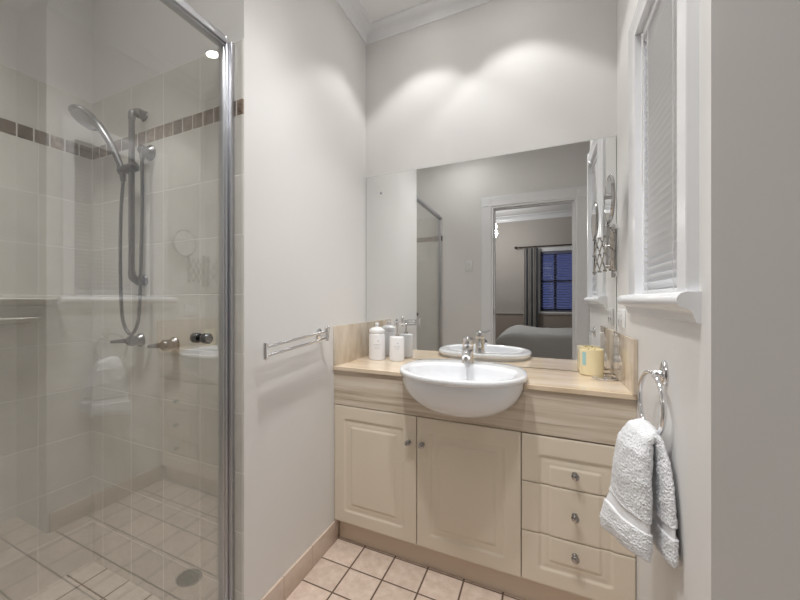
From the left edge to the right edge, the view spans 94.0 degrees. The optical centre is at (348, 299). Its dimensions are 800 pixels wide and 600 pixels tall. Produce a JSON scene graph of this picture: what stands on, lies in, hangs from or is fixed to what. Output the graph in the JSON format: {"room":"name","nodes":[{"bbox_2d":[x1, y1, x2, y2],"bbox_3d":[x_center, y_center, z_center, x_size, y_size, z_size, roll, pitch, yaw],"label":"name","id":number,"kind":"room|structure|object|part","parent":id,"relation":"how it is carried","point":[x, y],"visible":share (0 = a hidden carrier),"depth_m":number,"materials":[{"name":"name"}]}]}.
{"room":"bathroom","nodes":[
{"label":"bathroom","id":0,"kind":"room"},
{"bbox_2d":[0,0,92,102],"bbox_3d":[-1.475,-0.185,1.258,0.095,2.770,1.072,0,0,27],"label":"wall","id":1,"kind":"structure","parent":0,"point":[50,42],"depth_m":1.57,"materials":[{"name":"white paint"}]},
{"bbox_2d":[0,117,91,159],"bbox_3d":[-1.431,-0.672,1.232,0.006,0.054,1.066,0,0,27],"label":"trim","id":2,"kind":"structure","parent":1,"relation":"attached to","point":[6,126],"depth_m":1.54,"materials":[{"name":"brown tile"}]},
{"bbox_2d":[0,132,92,599],"bbox_3d":[-1.430,0.278,1.235,0.005,1.845,1.072,0,0,27],"label":"tiles","id":3,"kind":"structure","parent":1,"relation":"attached to","point":[46,192],"depth_m":1.54,"materials":[{"name":"beige tile"}]},
{"bbox_2d":[0,298,58,324],"bbox_3d":[-1.296,0.043,1.395,0.084,0.101,0.360,0,0,27],"label":"soap dish","id":4,"kind":"object","parent":3,"relation":"attached to","point":[13,311],"visible":1,"depth_m":1.43,"materials":[{"name":"grey ceramic"}]},
{"bbox_2d":[0,316,42,324],"bbox_3d":[-1.307,0.081,1.378,0.082,0.027,0.290,0,0,27],"label":"soap tray","id":5,"kind":"object","parent":4,"relation":"on","point":[4,320],"depth_m":1.41,"materials":[{"name":"grey ceramic"}]},
{"bbox_3d":[-1.312,0.052,1.397,0.055,0.065,0.300,0,0,27],"label":"plate","id":6,"kind":"part","parent":4,"relation":"part of","materials":[{"name":"beige glass"}]},
{"bbox_2d":[0,298,58,306],"bbox_3d":[-1.296,0.009,1.395,0.084,0.032,0.360,0,0,27],"label":"shelf","id":7,"kind":"object","parent":4,"relation":"attached to","point":[4,302],"depth_m":1.43,"materials":[{"name":"grey ceramic"}]},
{"bbox_2d":[0,63,92,147],"bbox_3d":[-1.430,-0.803,1.235,0.005,0.209,1.072,0,0,27],"label":"tiles","id":8,"kind":"structure","parent":1,"relation":"attached to","point":[26,100],"depth_m":1.53,"materials":[{"name":"beige tile"}]},
{"bbox_2d":[93,0,222,102],"bbox_3d":[-0.840,-0.185,1.585,0.920,2.770,0.095,0,0,27],"label":"wall","id":9,"kind":"structure","parent":0,"point":[135,42],"depth_m":1.55,"materials":[{"name":"white paint"}]},
{"bbox_2d":[92,98,243,159],"bbox_3d":[-0.775,-0.672,1.495,0.918,0.054,0.006,0,0,27],"label":"trim","id":10,"kind":"structure","parent":9,"relation":"attached to","point":[210,116],"depth_m":1.45,"materials":[{"name":"tile"}]},
{"bbox_2d":[93,114,243,599],"bbox_3d":[-0.775,0.278,1.495,0.918,1.845,0.005,0,0,27],"label":"tiles","id":11,"kind":"structure","parent":9,"relation":"attached to","point":[156,410],"depth_m":1.47,"materials":[{"name":"beige tile"}]},
{"bbox_2d":[68,104,155,335],"bbox_3d":[-0.968,-0.323,1.502,0.370,0.934,0.110,0,0,10],"label":"shower","id":12,"kind":"object","parent":11,"relation":"attached to","point":[82,115],"visible":1,"depth_m":1.48,"materials":[{"name":"silver metal"}]},
{"bbox_3d":[-0.871,-0.422,1.480,0.023,0.645,0.023,0,0,27],"label":"rail","id":13,"kind":"part","parent":12,"relation":"part of","materials":[{"name":"silver metal"}]},
{"bbox_2d":[137,145,155,160],"bbox_3d":[-0.822,-0.598,1.488,0.064,0.068,0.051,0,0,27],"label":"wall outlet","id":14,"kind":"object","parent":12,"relation":"attached to","point":[149,152],"depth_m":1.48,"materials":[{"name":"silver metal"}]},
{"bbox_2d":[110,333,144,346],"bbox_3d":[-0.916,0.166,1.528,0.134,0.056,0.066,0,0,27],"label":"tap","id":15,"kind":"object","parent":11,"relation":"attached to","point":[139,339],"visible":1,"depth_m":1.51,"materials":[{"name":"silver metal"}]},
{"bbox_3d":[-0.936,0.168,1.519,0.107,0.025,0.024,0,0,16],"label":"lever","id":16,"kind":"part","parent":15,"relation":"part of","materials":[{"name":"silver metal"}]},
{"bbox_2d":[147,337,179,350],"bbox_3d":[-0.716,0.172,1.425,0.105,0.056,0.066,0,0,27],"label":"tap","id":17,"kind":"object","parent":11,"relation":"attached to","point":[173,344],"visible":1,"depth_m":1.41,"materials":[{"name":"silver metal"}]},
{"bbox_3d":[-0.735,0.174,1.418,0.079,0.024,0.024,0,0,16],"label":"lever","id":18,"kind":"part","parent":17,"relation":"part of","materials":[{"name":"silver metal"}]},
{"bbox_2d":[93,38,243,147],"bbox_3d":[-0.775,-0.803,1.495,0.918,0.209,0.005,0,0,27],"label":"tiles","id":19,"kind":"structure","parent":9,"relation":"attached to","point":[190,88],"depth_m":1.46,"materials":[{"name":"beige tile"}]},
{"bbox_2d":[25,534,524,599],"bbox_3d":[-0.012,1.240,1.100,2.836,0.080,2.260,0,0,27],"label":"floor","id":20,"kind":"structure","parent":0,"point":[349,570],"depth_m":1.56,"materials":[{"name":"beige tile"}]},
{"bbox_2d":[160,0,233,599],"bbox_3d":[-0.668,0.141,0.839,0.077,2.118,1.059,0,0,27],"label":"shower door frame","id":21,"kind":"structure","parent":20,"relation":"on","point":[185,11],"depth_m":1.28,"materials":[{"name":"silver metal"}]},
{"bbox_3d":[-0.674,-0.899,0.826,0.034,0.038,1.031,0,0,27],"label":"rail","id":22,"kind":"part","parent":21,"relation":"part of","materials":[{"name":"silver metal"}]},
{"bbox_3d":[-0.480,0.124,1.202,0.077,0.033,0.033,0,0,27],"label":"knob","id":23,"kind":"part","parent":21,"relation":"part of","materials":[{"name":"silver metal"}]},
{"bbox_2d":[334,404,635,599],"bbox_3d":[0.542,0.859,1.717,1.209,0.681,0.410,0,0,27],"label":"vanity cabinet","id":24,"kind":"object","parent":20,"relation":"on","point":[512,512],"visible":0.95,"depth_m":1.52,"materials":[{"name":"beige wood"}]},
{"bbox_3d":[0.117,0.806,1.752,0.420,0.573,0.018,0,0,27],"label":"door","id":25,"kind":"part","parent":24,"relation":"part of","materials":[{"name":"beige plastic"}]},
{"bbox_3d":[0.263,0.638,1.649,0.027,0.027,0.031,0,0,27],"label":"knob","id":26,"kind":"part","parent":24,"relation":"part of","materials":[{"name":"grey metal"}]},
{"bbox_3d":[0.318,0.638,1.620,0.027,0.027,0.031,0,0,27],"label":"knob","id":27,"kind":"part","parent":24,"relation":"part of","materials":[{"name":"grey metal"}]},
{"bbox_3d":[0.493,0.806,1.557,0.419,0.573,0.018,0,0,27],"label":"door","id":28,"kind":"part","parent":24,"relation":"part of","materials":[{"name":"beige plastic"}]},
{"bbox_2d":[333,356,636,444],"bbox_3d":[0.548,0.421,1.727,1.210,0.189,0.390,0,0,27],"label":"countertop","id":29,"kind":"structure","parent":24,"relation":"on","point":[558,403],"depth_m":1.45,"materials":[{"name":"stone"}]},
{"bbox_2d":[369,322,384,359],"bbox_3d":[0.155,0.225,2.047,0.091,0.203,0.092,0,0,27],"label":"bottle","id":30,"kind":"object","parent":29,"relation":"on","point":[376,334],"visible":1,"depth_m":2.01,"materials":[{"name":"white plastic"}]},
{"bbox_3d":[0.155,0.154,2.047,0.088,0.060,0.088,0,0,27],"label":"lid","id":31,"kind":"part","parent":30,"relation":"part of","materials":[{"name":"white plastic"}]},
{"bbox_2d":[389,321,406,360],"bbox_3d":[0.261,0.220,2.000,0.081,0.213,0.090,0,0,-21],"label":"pump bottle","id":32,"kind":"object","parent":29,"relation":"on","point":[396,342],"visible":1,"depth_m":1.97,"materials":[{"name":"white plastic"}]},
{"bbox_2d":[400,359,527,417],"bbox_3d":[0.477,0.387,1.574,0.512,0.189,0.497,0,0,27],"label":"basin","id":33,"kind":"object","parent":29,"relation":"in","point":[450,387],"visible":1,"depth_m":1.41,"materials":[{"name":"white ceramic"}]},
{"bbox_2d":[462,337,473,363],"bbox_3d":[0.541,0.232,1.677,0.054,0.122,0.151,0,0,17],"label":"mixer tap","id":34,"kind":"object","parent":33,"relation":"on","point":[467,342],"visible":1,"depth_m":1.70,"materials":[{"name":"silver metal"}]},
{"bbox_3d":[0.528,0.244,1.664,0.044,0.053,0.118,0,0,24],"label":"spout","id":35,"kind":"part","parent":34,"relation":"part of","materials":[{"name":"silver metal"}]},
{"bbox_3d":[0.556,0.192,1.682,0.053,0.043,0.135,0,0,-1],"label":"lever","id":36,"kind":"part","parent":34,"relation":"part of","materials":[{"name":"silver metal"}]},
{"bbox_2d":[579,347,603,375],"bbox_3d":[1.062,0.270,1.619,0.092,0.114,0.092,0,0,27],"label":"candle","id":37,"kind":"object","parent":29,"relation":"on","point":[591,360],"visible":0.95,"depth_m":1.58,"materials":[{"name":"beige wax"}]},
{"bbox_2d":[592,375,617,380],"bbox_3d":[1.056,0.322,1.525,0.090,0.010,0.090,0,0,27],"label":"coaster","id":38,"kind":"object","parent":29,"relation":"on","point":[597,377],"visible":1,"depth_m":1.51,"materials":[{"name":"silver metal"}]},
{"bbox_3d":[0.842,0.614,1.376,0.359,0.183,0.018,0,0,27],"label":"drawer","id":39,"kind":"part","parent":24,"relation":"part of","materials":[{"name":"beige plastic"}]},
{"bbox_3d":[0.829,0.948,1.355,0.027,0.027,0.031,0,0,27],"label":"knob","id":40,"kind":"part","parent":24,"relation":"part of","materials":[{"name":"grey metal"}]},
{"bbox_3d":[0.829,0.799,1.355,0.027,0.027,0.031,0,0,27],"label":"knob","id":41,"kind":"part","parent":24,"relation":"part of","materials":[{"name":"grey metal"}]},
{"bbox_3d":[0.829,0.647,1.355,0.027,0.027,0.031,0,0,27],"label":"knob","id":42,"kind":"part","parent":24,"relation":"part of","materials":[{"name":"grey metal"}]},
{"bbox_3d":[0.842,0.996,1.376,0.359,0.190,0.018,0,0,27],"label":"drawer","id":43,"kind":"part","parent":24,"relation":"part of","materials":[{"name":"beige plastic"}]},
{"bbox_3d":[0.842,0.803,1.376,0.359,0.188,0.018,0,0,27],"label":"drawer","id":44,"kind":"part","parent":24,"relation":"part of","materials":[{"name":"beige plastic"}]},
{"bbox_2d":[223,0,365,599],"bbox_3d":[-0.176,-0.185,1.756,0.100,2.770,1.009,0,0,27],"label":"wall","id":45,"kind":"structure","parent":0,"point":[305,61],"depth_m":1.55,"materials":[{"name":"white paint"}]},
{"bbox_2d":[263,326,329,360],"bbox_3d":[-0.209,0.167,1.520,0.058,0.098,0.464,0,0,27],"label":"towel rail","id":46,"kind":"object","parent":45,"relation":"attached to","point":[319,334],"visible":1,"depth_m":1.48,"materials":[{"name":"silver metal"}]},
{"bbox_2d":[260,520,338,599],"bbox_3d":[-0.206,1.150,1.580,0.010,0.100,0.660,0,0,27],"label":"baseboard","id":47,"kind":"structure","parent":45,"relation":"attached to","point":[281,590],"depth_m":1.59,"materials":[{"name":"beige tile"}]},
{"bbox_2d":[333,322,367,365],"bbox_3d":[0.015,0.228,2.002,0.012,0.196,0.382,0,0,27],"label":"backsplash","id":48,"kind":"structure","parent":45,"relation":"attached to","point":[350,341],"depth_m":1.96,"materials":[{"name":"wood"}]},
{"bbox_2d":[335,0,371,44],"bbox_3d":[-0.102,-1.536,1.714,0.070,0.068,1.014,0,0,27],"label":"trim","id":49,"kind":"structure","parent":45,"relation":"attached to","point":[353,10],"depth_m":2.01,"materials":[{"name":"white paint"}]},
{"bbox_2d":[359,0,428,21],"bbox_3d":[-0.035,-1.610,1.078,2.856,0.080,2.320,0,0,27],"label":"ceiling","id":50,"kind":"structure","parent":0,"point":[375,9],"depth_m":1.98,"materials":[{"name":"white paint"}]},
{"bbox_2d":[366,0,616,393],"bbox_3d":[0.685,-0.185,1.933,1.466,2.770,0.100,0,0,27],"label":"wall","id":51,"kind":"structure","parent":0,"point":[497,77],"depth_m":1.86,"materials":[{"name":"white paint"}]},
{"bbox_2d":[367,0,494,44],"bbox_3d":[0.622,-1.536,1.870,1.211,0.068,0.070,0,0,27],"label":"trim","id":52,"kind":"structure","parent":51,"relation":"attached to","point":[430,11],"depth_m":2.01,"materials":[{"name":"white paint"}]},
{"bbox_2d":[366,136,615,373],"bbox_3d":[0.635,-0.197,1.896,1.207,1.044,0.010,0,0,27],"label":"wall mirror","id":53,"kind":"object","parent":51,"relation":"attached to","point":[506,253],"visible":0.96,"depth_m":1.84,"materials":[{"name":"clear glass"}]},
{"bbox_2d":[617,0,799,599],"bbox_3d":[1.010,-0.185,1.136,0.155,2.770,1.014,0,0,27],"label":"wall","id":54,"kind":"structure","parent":0,"point":[731,435],"depth_m":0.70,"materials":[{"name":"white paint"}]},
{"bbox_2d":[604,174,617,276],"bbox_3d":[1.058,-0.294,1.495,0.042,0.388,0.312,0,0,38],"label":"mirror","id":55,"kind":"object","parent":54,"relation":"attached to","point":[609,203],"visible":1,"depth_m":1.47,"materials":[{"name":"grey metal"}]},
{"bbox_3d":[1.088,-0.215,1.537,0.015,0.168,0.189,0,0,42],"label":"scissor arm","id":56,"kind":"part","parent":55,"relation":"part of","materials":[{"name":"grey metal"}]},
{"bbox_3d":[1.153,-0.215,1.604,0.011,0.230,0.011,0,0,27],"label":"wall rod","id":57,"kind":"part","parent":55,"relation":"part of","materials":[{"name":"grey metal"}]},
{"bbox_2d":[618,309,624,328],"bbox_3d":[1.107,0.075,1.505,0.012,0.075,0.116,0,0,27],"label":"power outlet","id":58,"kind":"object","parent":54,"relation":"attached to","point":[621,313],"visible":1,"depth_m":1.48,"materials":[{"name":"white plastic"}]},
{"bbox_2d":[613,331,637,394],"bbox_3d":[1.075,0.231,1.443,0.012,0.190,0.396,0,0,27],"label":"backsplash","id":59,"kind":"structure","parent":54,"relation":"attached to","point":[625,348],"depth_m":1.37,"materials":[{"name":"stone"}]},
{"bbox_2d":[637,360,668,435],"bbox_3d":[0.834,0.266,1.004,0.035,0.212,0.181,0,0,22],"label":"towel ring","id":60,"kind":"object","parent":54,"relation":"attached to","point":[662,373],"visible":0.85,"depth_m":0.97,"materials":[{"name":"silver metal"}]},
{"bbox_2d":[599,418,678,567],"bbox_3d":[0.760,0.500,0.981,0.137,0.349,0.215,0,0,27],"label":"hand towel","id":61,"kind":"object","parent":60,"relation":"hanging from","point":[638,509],"visible":1,"depth_m":0.94,"materials":[{"name":"white fabric"}]},
{"bbox_3d":[0.824,0.196,0.990,0.025,0.020,0.021,0,0,27],"label":"post","id":62,"kind":"part","parent":60,"relation":"part of","materials":[{"name":"silver metal"}]},
{"bbox_3d":[0.837,0.194,0.983,0.011,0.068,0.040,0,0,27],"label":"wall plate","id":63,"kind":"part","parent":60,"relation":"part of","materials":[{"name":"silver metal"}]},
{"bbox_2d":[617,0,701,323],"bbox_3d":[0.940,-0.463,1.044,0.195,1.024,0.690,0,0,27],"label":"window","id":64,"kind":"structure","parent":54,"relation":"in","point":[685,304],"depth_m":0.83,"materials":[{"name":"white paint"}]},
{"bbox_2d":[641,0,676,293],"bbox_3d":[0.864,-0.438,1.015,0.035,0.838,0.395,0,0,27],"label":"blind","id":65,"kind":"object","parent":64,"relation":"attached to","point":[660,29],"visible":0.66,"depth_m":1.04,"materials":[{"name":"white"}]},
{"bbox_3d":[0.912,-0.432,1.129,0.002,0.815,0.002,0,0,-3],"label":"ladder cord","id":66,"kind":"part","parent":65,"relation":"part of","materials":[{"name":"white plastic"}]},
{"bbox_3d":[0.867,-0.846,1.013,0.028,0.022,0.395,0,0,27],"label":"head rail","id":67,"kind":"part","parent":65,"relation":"part of","materials":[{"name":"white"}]},
{"bbox_3d":[0.867,-0.025,1.013,0.024,0.011,0.391,0,0,27],"label":"rail","id":68,"kind":"part","parent":65,"relation":"part of","materials":[{"name":"white"}]},
{"bbox_3d":[0.798,-0.432,0.910,0.002,0.815,0.002,0,0,-33],"label":"ladder cord","id":69,"kind":"part","parent":65,"relation":"part of","materials":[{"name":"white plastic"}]},
{"bbox_3d":[0.871,0.015,1.080,0.040,0.067,0.690,0,0,27],"label":"sill","id":70,"kind":"part","parent":64,"relation":"part of","materials":[{"name":"white paint"}]}
]}

